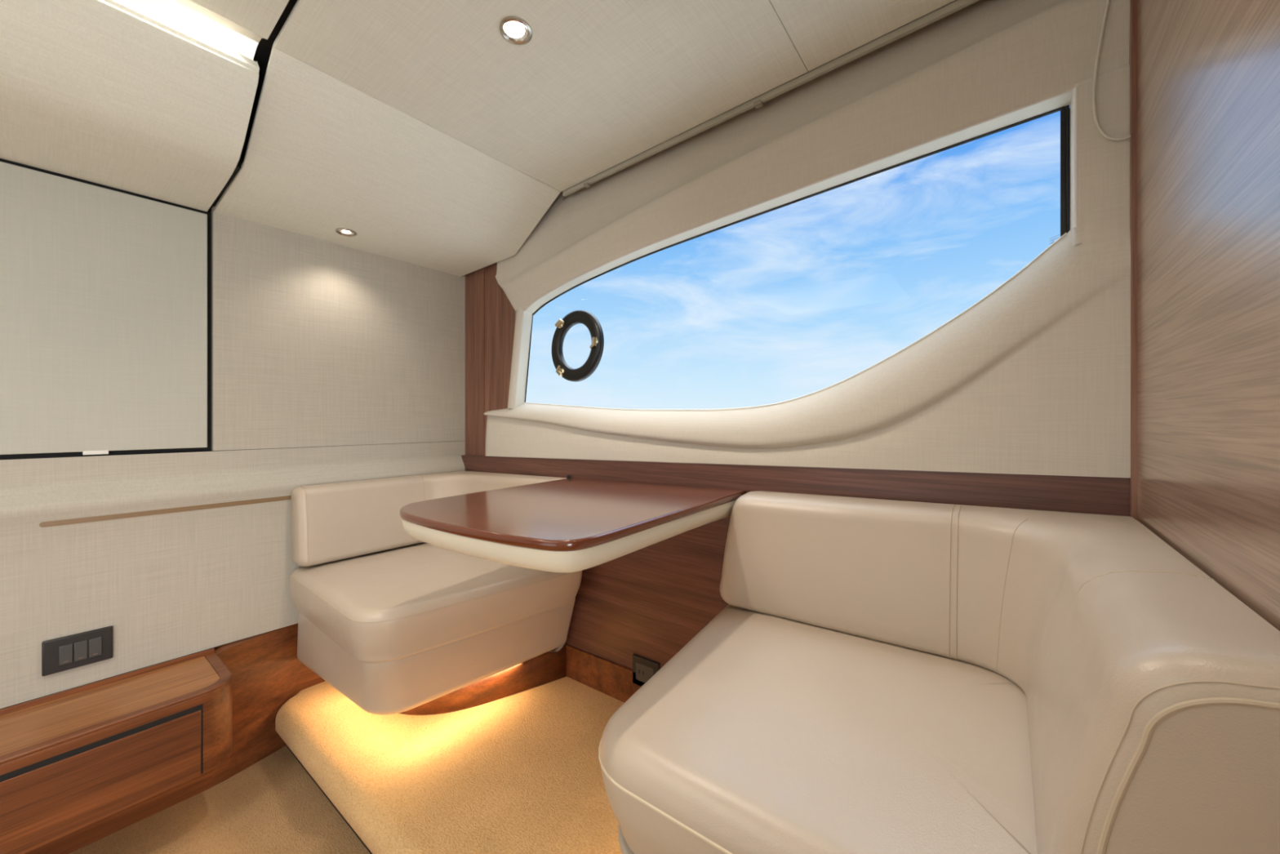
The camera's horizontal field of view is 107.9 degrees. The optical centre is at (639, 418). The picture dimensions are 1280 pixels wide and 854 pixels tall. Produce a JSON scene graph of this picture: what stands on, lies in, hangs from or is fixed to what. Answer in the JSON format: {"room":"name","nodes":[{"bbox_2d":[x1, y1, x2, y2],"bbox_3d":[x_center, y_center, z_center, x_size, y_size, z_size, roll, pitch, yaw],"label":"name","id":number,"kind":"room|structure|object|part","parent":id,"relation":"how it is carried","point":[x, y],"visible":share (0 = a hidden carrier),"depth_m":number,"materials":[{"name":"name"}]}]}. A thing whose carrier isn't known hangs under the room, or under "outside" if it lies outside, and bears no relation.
{"room":"yacht cabin","nodes":[
{"label":"yacht cabin","id":0,"kind":"room"},
{"bbox_2d":[0,0,259,211],"bbox_3d":[-1.520,-0.707,0.617,0.548,0.195,1.490,0,0,38],"label":"panel","id":1,"kind":"object","parent":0,"point":[117,94],"visible":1,"depth_m":0.98,"materials":[{"name":"fabric"}]},
{"bbox_2d":[69,746,370,853],"bbox_3d":[-0.489,1.029,-0.379,3.600,0.156,3.600,0,0,38],"label":"floor","id":2,"kind":"structure","parent":0,"point":[272,806],"depth_m":1.21,"materials":[{"name":"carpet"}]},
{"bbox_2d":[275,676,623,853],"bbox_3d":[-0.181,0.947,1.139,2.026,0.215,0.694,0,0,38],"label":"platform","id":3,"kind":"object","parent":2,"relation":"on","point":[521,772],"visible":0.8,"depth_m":1.17,"materials":[{"name":"beige carpet"}]},
{"bbox_2d":[289,471,582,715],"bbox_3d":[-0.648,0.545,1.497,0.759,0.694,0.647,0,0,38],"label":"settee","id":4,"kind":"object","parent":3,"relation":"on","point":[394,621],"visible":0.84,"depth_m":1.39,"materials":[{"name":"beige leather"}]},
{"bbox_3d":[-0.682,0.333,1.541,0.643,0.270,0.614,0,0,38],"label":"backrest","id":5,"kind":"part","parent":4,"relation":"part of","materials":[{"name":"beige leather"}]},
{"bbox_2d":[289,542,582,662],"bbox_3d":[-0.656,0.534,1.488,0.759,0.162,0.623,0,0,38],"label":"seat cushion","id":6,"kind":"object","parent":4,"relation":"on","point":[392,602],"depth_m":1.30,"materials":[{"name":"beige leather"}]},
{"bbox_3d":[-0.663,0.694,1.523,0.674,0.201,0.612,0,0,38],"label":"seat","id":7,"kind":"part","parent":4,"relation":"part of","materials":[{"name":"beige leather"}]},
{"bbox_2d":[598,490,1279,853],"bbox_3d":[0.330,0.506,0.726,0.714,0.700,0.644,0,0,38],"label":"settee","id":8,"kind":"object","parent":3,"relation":"on","point":[874,676],"visible":1,"depth_m":0.58,"materials":[{"name":"beige leather"}]},
{"bbox_3d":[0.346,0.662,0.721,0.668,0.184,0.618,0,0,38],"label":"seat","id":9,"kind":"part","parent":8,"relation":"part of","materials":[{"name":"beige leather"}]},
{"bbox_2d":[600,604,1037,853],"bbox_3d":[0.330,0.501,0.727,0.713,0.182,0.641,0,0,38],"label":"seat cushion","id":10,"kind":"object","parent":8,"relation":"on","point":[775,729],"depth_m":0.61,"materials":[{"name":"beige leather"}]},
{"bbox_2d":[0,156,465,709],"bbox_3d":[-1.850,-0.045,0.651,0.088,1.601,3.535,0,0,38],"label":"wall","id":11,"kind":"structure","parent":0,"point":[171,585],"depth_m":1.43,"materials":[{"name":"fabric"}]},
{"bbox_2d":[41,625,112,675],"bbox_3d":[-1.395,0.575,1.159,0.014,0.083,0.113,0,0,38],"label":"light switch","id":12,"kind":"object","parent":11,"relation":"attached to","point":[81,649],"visible":1,"depth_m":1.15,"materials":[{"name":"black plastic"}]},
{"bbox_2d":[0,158,211,459],"bbox_3d":[-1.865,-0.261,0.629,0.026,0.713,1.922,0,0,38],"label":"door","id":13,"kind":"structure","parent":11,"relation":"attached to","point":[105,291],"depth_m":1.20,"materials":[{"name":"plastic"}]},
{"bbox_2d":[0,648,232,853],"bbox_3d":[-1.692,0.773,0.570,0.272,0.212,1.802,0,0,38],"label":"lower cabinet","id":14,"kind":"object","parent":11,"relation":"attached to","point":[71,760],"visible":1,"depth_m":1.05,"materials":[{"name":"brown wood"}]},
{"bbox_3d":[-1.579,0.791,0.499,0.006,0.161,1.632,0,0,38],"label":"drawer","id":15,"kind":"part","parent":14,"relation":"part of","materials":[{"name":"brown wood"}]},
{"bbox_3d":[-1.707,0.678,0.566,0.238,0.012,1.778,0,0,38],"label":"panel","id":16,"kind":"part","parent":14,"relation":"part of","materials":[{"name":"brown wood"}]},
{"bbox_2d":[39,495,291,527],"bbox_3d":[-1.273,0.254,1.325,0.003,0.013,0.533,0,0,38],"label":"trim","id":17,"kind":"structure","parent":11,"relation":"attached to","point":[65,522],"depth_m":1.27,"materials":[{"name":"brown metal"}]},
{"bbox_2d":[24,622,324,853],"bbox_3d":[-1.821,0.860,0.625,0.065,0.388,3.530,0,0,38],"label":"baseboard","id":18,"kind":"structure","parent":11,"relation":"attached to","point":[267,671],"depth_m":1.41,"materials":[{"name":"brown wood"}]},
{"bbox_2d":[190,0,288,39],"bbox_3d":[-0.120,-0.853,-0.484,2.890,0.088,1.490,0,0,38],"label":"ceiling panel","id":19,"kind":"object","parent":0,"point":[260,17],"visible":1,"depth_m":0.93,"materials":[{"name":"fabric"}]},
{"bbox_2d":[127,0,263,60],"bbox_3d":[-1.291,-0.809,0.440,0.094,0.025,1.475,0,0,38],"label":"light","id":20,"kind":"object","parent":19,"relation":"attached to","point":[187,14],"visible":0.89,"depth_m":0.96,"materials":[{"name":"white plastic"}]},
{"bbox_2d":[213,44,560,276],"bbox_3d":[-0.770,-0.716,1.498,0.637,0.209,0.794,0,0,38],"label":"ceiling","id":21,"kind":"structure","parent":0,"point":[323,155],"depth_m":1.35,"materials":[{"name":"fabric"}]},
{"bbox_2d":[209,160,243,208],"bbox_3d":[-1.152,-0.642,1.285,0.340,0.026,0.025,0,0,38],"label":"trim","id":22,"kind":"structure","parent":21,"relation":"attached to","point":[237,168],"depth_m":1.25,"materials":[{"name":"black plastic"}]},
{"bbox_2d":[335,227,356,236],"bbox_3d":[-0.969,-0.617,1.537,0.061,0.010,0.061,0,0,38],"label":"recessed light","id":23,"kind":"object","parent":21,"relation":"in","point":[344,230],"visible":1,"depth_m":1.53,"materials":[{"name":"silver metal"}]},
{"bbox_2d":[273,0,808,191],"bbox_3d":[-0.203,-0.816,1.052,0.890,0.062,0.794,0,0,38],"label":"ceiling panel","id":24,"kind":"object","parent":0,"point":[597,85],"visible":1,"depth_m":1.07,"materials":[{"name":"fabric"}]},
{"bbox_2d":[499,16,532,44],"bbox_3d":[-0.259,-0.812,0.975,0.067,0.010,0.067,0,0,38],"label":"recessed light","id":25,"kind":"object","parent":24,"relation":"attached to","point":[514,28],"visible":1,"depth_m":0.97,"materials":[{"name":"silver metal"}]},
{"bbox_2d":[562,0,979,196],"bbox_3d":[0.272,-0.797,1.190,1.365,0.057,0.017,0,0,38],"label":"track","id":26,"kind":"object","parent":24,"relation":"attached to","point":[957,5],"visible":1,"depth_m":1.11,"materials":[{"name":"grey"}]},
{"bbox_2d":[173,0,955,190],"bbox_3d":[-0.469,-0.881,-0.394,3.550,0.134,3.600,0,0,38],"label":"trim","id":27,"kind":"structure","parent":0,"point":[262,55],"depth_m":1.07,"materials":[{"name":"black"}]},
{"bbox_2d":[465,262,749,669],"bbox_3d":[0.032,0.112,1.409,2.026,1.576,0.046,0,0,38],"label":"wall","id":28,"kind":"structure","parent":0,"point":[650,602],"depth_m":1.45,"materials":[{"name":"brown wood"}]},
{"bbox_2d":[507,308,524,408],"bbox_3d":[-0.474,-0.229,1.793,0.094,0.378,0.028,0,0,38],"label":"trim","id":29,"kind":"structure","parent":28,"relation":"attached to","point":[519,313],"depth_m":1.78,"materials":[{"name":"fabric"}]},
{"bbox_2d":[515,311,532,407],"bbox_3d":[-0.447,-0.230,1.795,0.061,0.377,0.041,0,0,38],"label":"trim","id":30,"kind":"structure","parent":28,"relation":"attached to","point":[527,317],"depth_m":1.79,"materials":[{"name":"white"}]},
{"bbox_2d":[399,475,746,573],"bbox_3d":[-0.178,0.229,1.122,0.677,0.098,0.661,0,0,38],"label":"table","id":31,"kind":"object","parent":28,"relation":"attached to","point":[568,525],"visible":1,"depth_m":0.90,"materials":[{"name":"brown paint"}]},
{"bbox_2d":[564,643,644,702],"bbox_3d":[0.260,0.807,1.200,1.404,0.148,0.014,0,0,38],"label":"baseboard","id":32,"kind":"structure","parent":28,"relation":"attached to","point":[615,680],"depth_m":1.49,"materials":[{"name":"brown wood"}]},
{"bbox_2d":[632,653,659,686],"bbox_3d":[0.017,0.756,1.386,0.098,0.090,0.012,0,0,38],"label":"power outlet","id":33,"kind":"object","parent":28,"relation":"attached to","point":[644,668],"visible":0.7,"depth_m":1.39,"materials":[{"name":"black plastic"}]},
{"bbox_2d":[635,662,653,683],"bbox_3d":[0.014,0.756,1.383,0.066,0.053,0.003,0,0,38],"label":"socket","id":34,"kind":"object","parent":33,"relation":"attached to","point":[644,670],"depth_m":1.38,"materials":[{"name":"black"}]},
{"bbox_2d":[461,454,1129,515],"bbox_3d":[0.028,0.160,1.403,2.019,0.127,0.041,0,0,38],"label":"trim","id":35,"kind":"structure","parent":28,"relation":"attached to","point":[1107,495],"depth_m":1.02,"materials":[{"name":"brown wood"}]},
{"bbox_2d":[524,105,1070,410],"bbox_3d":[0.169,-0.300,1.339,1.574,0.552,0.013,0,0,38],"label":"window","id":36,"kind":"structure","parent":28,"relation":"in","point":[1064,110],"depth_m":0.95,"materials":[{"name":"clear glass"}]},
{"bbox_2d":[551,310,604,382],"bbox_3d":[-0.230,-0.255,1.621,0.248,0.248,0.038,0,0,38],"label":"porthole","id":37,"kind":"object","parent":36,"relation":"attached to","point":[587,318],"visible":1,"depth_m":1.61,"materials":[{"name":"black metal"}]},
{"bbox_3d":[0.165,-0.183,1.336,1.568,0.317,0.004,0,0,38],"label":"sill","id":38,"kind":"part","parent":36,"relation":"part of","materials":[{"name":"white plastic"}]},
{"bbox_2d":[525,90,1073,313],"bbox_3d":[0.206,-0.492,1.282,1.592,0.175,0.041,0,0,38],"label":"trim","id":39,"kind":"structure","parent":28,"relation":"attached to","point":[1064,100],"depth_m":1.07,"materials":[{"name":"white"}]},
{"bbox_2d":[484,186,1130,477],"bbox_3d":[0.103,-0.118,1.349,1.837,0.537,0.071,0,0,38],"label":"wall panel","id":40,"kind":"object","parent":28,"relation":"attached to","point":[1034,377],"depth_m":0.90,"materials":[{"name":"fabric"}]},
{"bbox_2d":[495,0,1129,311],"bbox_3d":[0.134,-0.636,1.324,1.757,0.457,0.054,0,0,38],"label":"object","id":41,"kind":"structure","parent":28,"relation":"attached to","point":[983,61],"depth_m":1.06,"materials":[{"name":"fabric"}]},
{"bbox_2d":[1073,86,1078,228],"bbox_3d":[0.758,-0.454,0.811,0.006,0.243,0.006,0,0,-29],"label":"trim","id":42,"kind":"structure","parent":28,"relation":"attached to","point":[1075,89],"depth_m":0.81,"materials":[{"name":"white plastic"}]},
{"bbox_2d":[1070,64,1129,245],"bbox_3d":[0.780,-0.444,0.802,0.039,0.282,0.091,0,0,-17],"label":"trim","id":43,"kind":"structure","parent":28,"relation":"attached to","point":[1104,163],"depth_m":0.79,"materials":[{"name":"fabric"}]},
{"bbox_2d":[769,0,955,71],"bbox_3d":[0.356,-0.837,0.612,0.530,0.052,0.794,0,0,38],"label":"ceiling panel","id":44,"kind":"object","parent":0,"point":[821,32],"visible":1,"depth_m":0.95,"materials":[{"name":"fabric"}]},
{"bbox_2d":[1092,0,1130,140],"bbox_3d":[0.787,-0.652,0.776,0.050,0.384,0.004,0,0,38],"label":"cable","id":45,"kind":"object","parent":44,"relation":"hanging from","point":[1102,132],"visible":1,"depth_m":0.78,"materials":[{"name":"beige plastic"}]},
{"bbox_2d":[1137,0,1279,631],"bbox_3d":[0.525,0.044,0.363,0.045,1.901,1.180,0,0,38],"label":"wall","id":46,"kind":"structure","parent":0,"point":[1208,71],"depth_m":0.48,"materials":[{"name":"brown wood"}]},
{"bbox_2d":[1128,0,1137,519],"bbox_3d":[0.811,-0.032,0.767,0.008,1.745,0.030,0,0,38],"label":"trim","id":47,"kind":"structure","parent":46,"relation":"attached to","point":[1133,3],"depth_m":0.76,"materials":[{"name":"brown wood"}]},
{"bbox_3d":[0.495,0.294,1.653,2.200,0.115,0.790,0,0,38],"label":"deck","id":48,"kind":"object","parent":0,"visible":0},
{"bbox_2d":[1048,234,1059,244],"bbox_3d":[1.132,-0.128,1.273,0.021,0.750,0.005,0,0,38],"label":"antenna","id":49,"kind":"object","parent":48,"relation":"on","point":[1058,234],"visible":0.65,"depth_m":1.27,"materials":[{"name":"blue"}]}
]}

